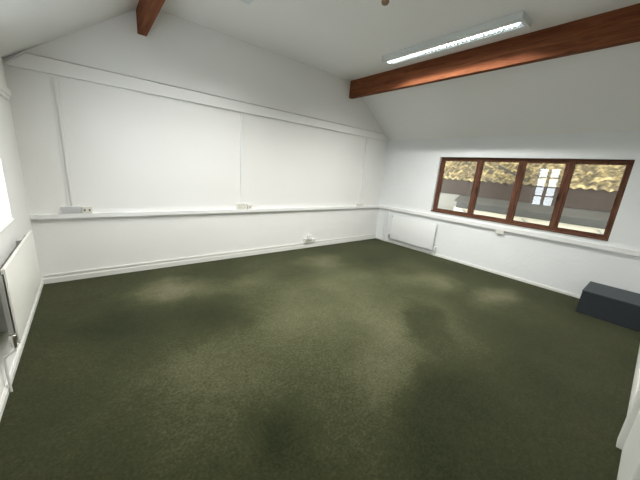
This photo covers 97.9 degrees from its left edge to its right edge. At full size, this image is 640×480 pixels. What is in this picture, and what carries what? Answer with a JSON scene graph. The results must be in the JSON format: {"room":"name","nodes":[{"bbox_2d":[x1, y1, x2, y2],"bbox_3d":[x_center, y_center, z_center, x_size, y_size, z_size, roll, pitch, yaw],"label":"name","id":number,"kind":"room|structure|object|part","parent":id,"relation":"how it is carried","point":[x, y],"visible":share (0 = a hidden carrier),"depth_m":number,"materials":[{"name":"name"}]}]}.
{"room":"empty office room","nodes":[
{"label":"empty office room","id":0,"kind":"room"},
{"bbox_2d":[0,57,40,398],"bbox_3d":[-1.889,-0.081,1.279,0.200,2.440,4.728,-7,18,-39],"label":"wall","id":1,"kind":"structure","parent":0,"point":[13,197],"depth_m":2.55,"materials":[{"name":"white paint"}]},
{"bbox_2d":[0,82,10,99],"bbox_3d":[-2.946,-1.393,2.583,0.032,0.110,0.650,-7,18,-39],"label":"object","id":2,"kind":"object","parent":1,"relation":"attached to","point":[5,92],"visible":1,"depth_m":2.62,"materials":[{"name":"white paint"}]},
{"bbox_2d":[0,218,14,233],"bbox_3d":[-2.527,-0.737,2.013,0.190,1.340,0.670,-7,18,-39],"label":"windowsill","id":3,"kind":"structure","parent":1,"relation":"in","point":[4,223],"depth_m":2.29,"materials":[{"name":"white"}]},
{"bbox_2d":[0,230,40,391],"bbox_3d":[-2.411,0.460,2.252,0.100,0.845,1.289,-7,18,-39],"label":"radiator","id":4,"kind":"object","parent":1,"relation":"attached to","point":[20,278],"visible":1,"depth_m":1.97,"materials":[{"name":"metal"}]},
{"bbox_3d":[-2.378,0.299,2.256,0.012,0.530,1.200,-7,18,-39],"label":"panel","id":5,"kind":"part","parent":4,"relation":"part of","materials":[{"name":"metal"}]},
{"bbox_2d":[0,281,43,420],"bbox_3d":[-1.891,1.067,1.627,0.014,0.051,4.710,-7,18,-39],"label":"baseboard","id":6,"kind":"structure","parent":1,"relation":"attached to","point":[3,400],"depth_m":2.15,"materials":[{"name":"white paint"}]},
{"bbox_2d":[3,10,387,276],"bbox_3d":[-0.897,-1.489,4.982,6.623,3.830,0.200,-7,18,-39],"label":"wall","id":7,"kind":"structure","parent":0,"point":[129,150],"depth_m":3.98,"materials":[{"name":"white paint"}]},
{"bbox_2d":[50,76,74,205],"bbox_3d":[-2.967,-1.092,3.219,0.063,1.433,0.018,-7,18,-39],"label":"cable conduit","id":8,"kind":"object","parent":7,"relation":"attached to","point":[55,78],"visible":1,"depth_m":3.20,"materials":[{"name":"white paint"}]},
{"bbox_2d":[61,206,81,213],"bbox_3d":[-3.020,-0.366,3.385,0.179,0.088,0.046,-7,18,-39],"label":"switch plate","id":9,"kind":"object","parent":7,"relation":"attached to","point":[65,209],"visible":1,"depth_m":3.37,"materials":[{"name":"white plastic"}]},
{"bbox_2d":[82,206,92,212],"bbox_3d":[-2.907,-0.379,3.478,0.098,0.086,0.043,-7,18,-39],"label":"outlet","id":10,"kind":"object","parent":7,"relation":"attached to","point":[85,209],"visible":1,"depth_m":3.46,"materials":[{"name":"white plastic"}]},
{"bbox_2d":[3,51,388,140],"bbox_3d":[-0.766,-2.143,4.722,6.216,0.164,0.045,-7,18,-39],"label":"trim","id":11,"kind":"structure","parent":7,"relation":"attached to","point":[25,59],"depth_m":3.65,"materials":[{"name":"white paint"}]},
{"bbox_2d":[29,205,379,219],"bbox_3d":[-0.909,-0.554,5.102,6.177,0.055,0.044,-7,18,-39],"label":"dado trunking","id":12,"kind":"object","parent":7,"relation":"attached to","point":[178,212],"visible":1,"depth_m":4.10,"materials":[{"name":"white plastic"}]},
{"bbox_2d":[41,234,375,283],"bbox_3d":[-0.959,0.190,5.313,6.223,0.112,0.018,-7,18,-39],"label":"baseboard","id":13,"kind":"structure","parent":7,"relation":"attached to","point":[75,276],"depth_m":4.32,"materials":[{"name":"white paint"}]},
{"bbox_3d":[-0.956,0.147,5.303,6.163,0.024,0.016,-7,18,-39],"label":"skirting trunking","id":14,"kind":"part","parent":13,"relation":"part of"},
{"bbox_2d":[237,203,246,208],"bbox_3d":[-1.329,-0.577,4.741,0.174,0.099,0.047,-7,18,-39],"label":"wall socket","id":15,"kind":"object","parent":7,"relation":"attached to","point":[239,205],"visible":1,"depth_m":4.72,"materials":[{"name":"white plastic"}]},
{"bbox_2d":[240,112,243,202],"bbox_3d":[-1.281,-1.311,4.562,0.046,1.440,0.026,-7,18,-39],"label":"cable conduit","id":16,"kind":"object","parent":7,"relation":"attached to","point":[241,113],"visible":0.94,"depth_m":4.52,"materials":[{"name":"white plastic"}]},
{"bbox_2d":[303,238,311,242],"bbox_3d":[-0.260,0.010,5.825,0.184,0.095,0.047,-7,18,-39],"label":"wall socket","id":17,"kind":"object","parent":7,"relation":"attached to","point":[305,240],"visible":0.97,"depth_m":5.79,"materials":[{"name":"white plastic"}]},
{"bbox_2d":[359,138,367,202],"bbox_3d":[1.002,-1.583,6.403,0.034,1.455,0.018,-7,18,-39],"label":"cable conduit","id":18,"kind":"object","parent":7,"relation":"attached to","point":[366,138],"visible":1,"depth_m":6.39,"materials":[{"name":"white plastic"}]},
{"bbox_2d":[0,238,639,479],"bbox_3d":[0.505,0.869,3.593,6.623,0.150,5.128,-7,18,-39],"label":"floor","id":19,"kind":"structure","parent":0,"point":[368,359],"depth_m":2.23,"materials":[{"name":"green carpet"}]},
{"bbox_2d":[575,281,639,331],"bbox_3d":[3.933,0.861,3.749,0.670,0.309,0.592,-7,18,-39],"label":"storage box","id":20,"kind":"object","parent":19,"relation":"on","point":[617,306],"visible":1,"depth_m":3.59,"materials":[{"name":"grey plastic"}]},
{"bbox_3d":[3.956,0.719,3.723,0.639,0.018,0.591,-7,18,-39],"label":"box lid","id":21,"kind":"part","parent":20,"relation":"part of","materials":[{"name":"grey plastic"}]},
{"bbox_2d":[0,0,639,139],"bbox_3d":[0.743,-2.155,2.839,6.623,1.260,4.728,-7,18,-39],"label":"ceiling","id":22,"kind":"structure","parent":0,"point":[597,90],"depth_m":3.58,"materials":[{"name":"white paint"}]},
{"bbox_2d":[136,0,164,35],"bbox_3d":[-0.701,-2.122,1.635,0.095,0.320,4.728,-7,18,-39],"label":"wooden beam","id":23,"kind":"structure","parent":22,"relation":"attached to","point":[147,11],"depth_m":3.02,"materials":[{"name":"brown wood"}]},
{"bbox_2d":[240,0,253,4],"bbox_3d":[-0.308,-2.403,2.286,0.290,0.069,1.880,-7,18,-39],"label":"ceiling light","id":24,"kind":"object","parent":22,"relation":"attached to","point":[248,2],"visible":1,"depth_m":3.02,"materials":[{"name":"white plastic"}]},
{"bbox_2d":[381,0,388,5],"bbox_3d":[0.668,-2.450,2.837,0.110,0.098,0.110,-7,18,-39],"label":"ceiling fitting","id":25,"kind":"object","parent":22,"relation":"attached to","point":[384,2],"visible":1,"depth_m":2.83,"materials":[{"name":"brown plastic"}]},
{"bbox_2d":[382,10,531,65],"bbox_3d":[1.653,-2.603,3.704,0.290,0.069,1.870,-7,18,-39],"label":"ceiling light","id":26,"kind":"object","parent":22,"relation":"attached to","point":[518,21],"visible":1,"depth_m":3.47,"materials":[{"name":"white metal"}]},
{"bbox_2d":[349,3,639,98],"bbox_3d":[2.113,-2.485,3.888,0.090,0.317,4.728,-7,18,-39],"label":"wooden beam","id":27,"kind":"structure","parent":22,"relation":"attached to","point":[621,26],"depth_m":3.42,"materials":[{"name":"brown wood"}]},
{"bbox_2d":[376,130,639,294],"bbox_3d":[3.096,-0.678,5.285,0.200,2.420,4.728,-7,18,-39],"label":"wall","id":28,"kind":"structure","parent":0,"point":[412,166],"depth_m":4.75,"materials":[{"name":"white paint"}]},
{"bbox_2d":[382,209,389,240],"bbox_3d":[1.646,-0.368,6.944,0.040,0.800,0.100,-7,18,-39],"label":"pipes","id":29,"kind":"object","parent":28,"relation":"attached to","point":[385,234],"visible":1,"depth_m":6.93,"materials":[{"name":"white plastic"}]},
{"bbox_2d":[388,215,436,255],"bbox_3d":[2.106,-0.136,6.375,0.080,0.695,1.250,-7,18,-39],"label":"radiator","id":30,"kind":"object","parent":28,"relation":"attached to","point":[419,233],"visible":1,"depth_m":6.29,"materials":[{"name":"white metal"}]},
{"bbox_2d":[376,236,580,298],"bbox_3d":[2.929,0.480,5.498,0.013,0.051,4.710,-7,18,-39],"label":"baseboard","id":31,"kind":"structure","parent":28,"relation":"attached to","point":[390,241],"depth_m":5.17,"materials":[{"name":"white paint"}]},
{"bbox_2d":[495,230,504,233],"bbox_3d":[3.230,-0.143,5.000,0.047,0.063,0.134,-7,18,-39],"label":"wall socket","id":32,"kind":"object","parent":28,"relation":"attached to","point":[496,231],"visible":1,"depth_m":4.99,"materials":[{"name":"white plastic"}]},
{"bbox_2d":[380,205,639,256],"bbox_3d":[2.972,-0.306,5.298,0.044,0.069,4.726,-7,18,-39],"label":"dado trunking","id":33,"kind":"object","parent":28,"relation":"attached to","point":[517,231],"visible":0.95,"depth_m":4.64,"materials":[{"name":"white plastic"}]},
{"bbox_2d":[431,157,634,240],"bbox_3d":[3.332,-0.853,4.886,0.147,1.121,2.733,-7,18,-39],"label":"window","id":34,"kind":"structure","parent":28,"relation":"in","point":[570,163],"depth_m":4.56,"materials":[{"name":"brown wood"}]},
{"bbox_3d":[2.753,-1.085,5.634,0.046,1.039,0.704,-7,18,-39],"label":"sash frame","id":35,"kind":"part","parent":34,"relation":"part of","materials":[{"name":"brown wood"}]},
{"bbox_3d":[3.201,-0.917,5.102,0.046,1.039,0.632,-7,18,-39],"label":"sash frame","id":36,"kind":"part","parent":34,"relation":"part of","materials":[{"name":"brown wood"}]},
{"bbox_3d":[3.263,-0.318,4.996,0.076,0.023,2.731,-7,18,-39],"label":"sill","id":37,"kind":"part","parent":34,"relation":"part of","materials":[{"name":"white paint"}]},
{"bbox_3d":[3.609,-0.764,4.616,0.046,1.039,0.577,-7,18,-39],"label":"sash frame","id":38,"kind":"part","parent":34,"relation":"part of","materials":[{"name":"brown wood"}]},
{"bbox_3d":[4.006,-0.615,4.145,0.046,1.039,0.594,-7,18,-39],"label":"sash frame","id":39,"kind":"part","parent":34,"relation":"part of","materials":[{"name":"brown wood"}]},
{"bbox_3d":[2.187,-0.333,1.316,6.623,3.830,0.200,-7,18,-39],"label":"wall","id":40,"kind":"structure","parent":0,"visible":0},
{"bbox_2d":[616,386,639,479],"bbox_3d":[1.673,0.362,1.288,1.060,2.120,0.075,-7,18,-39],"label":"door","id":41,"kind":"structure","parent":40,"relation":"in","point":[628,440],"depth_m":1.60,"materials":[{"name":"white paint"}]},
{"bbox_2d":[627,346,639,413],"bbox_3d":[3.210,1.147,2.791,3.050,0.110,0.018,-7,18,-39],"label":"baseboard","id":42,"kind":"structure","parent":40,"relation":"attached to","point":[635,384],"depth_m":2.33,"materials":[{"name":"white paint"}]},
{"label":"outside","id":43,"kind":"structure","parent":0,"visible":0},
{"bbox_3d":[9.819,-0.616,12.794,19.567,0.200,30.000,-7,18,-39],"label":"ground","id":44,"kind":"structure","parent":43,"visible":0},
{"bbox_2d":[438,161,625,233],"bbox_3d":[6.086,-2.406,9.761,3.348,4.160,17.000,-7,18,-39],"label":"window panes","id":45,"kind":"object","parent":44,"relation":"on","point":[593,189],"visible":0.12,"depth_m":7.76,"materials":[{"name":"thatch"},{"name":"plaster"},{"name":"glass"}]},
{"bbox_3d":[5.678,-1.994,8.271,0.060,0.454,1.032,1,14,-13],"label":"stay rod","id":46,"kind":"part","parent":45,"relation":"part of","materials":[{"name":"grey metal"}]}
]}

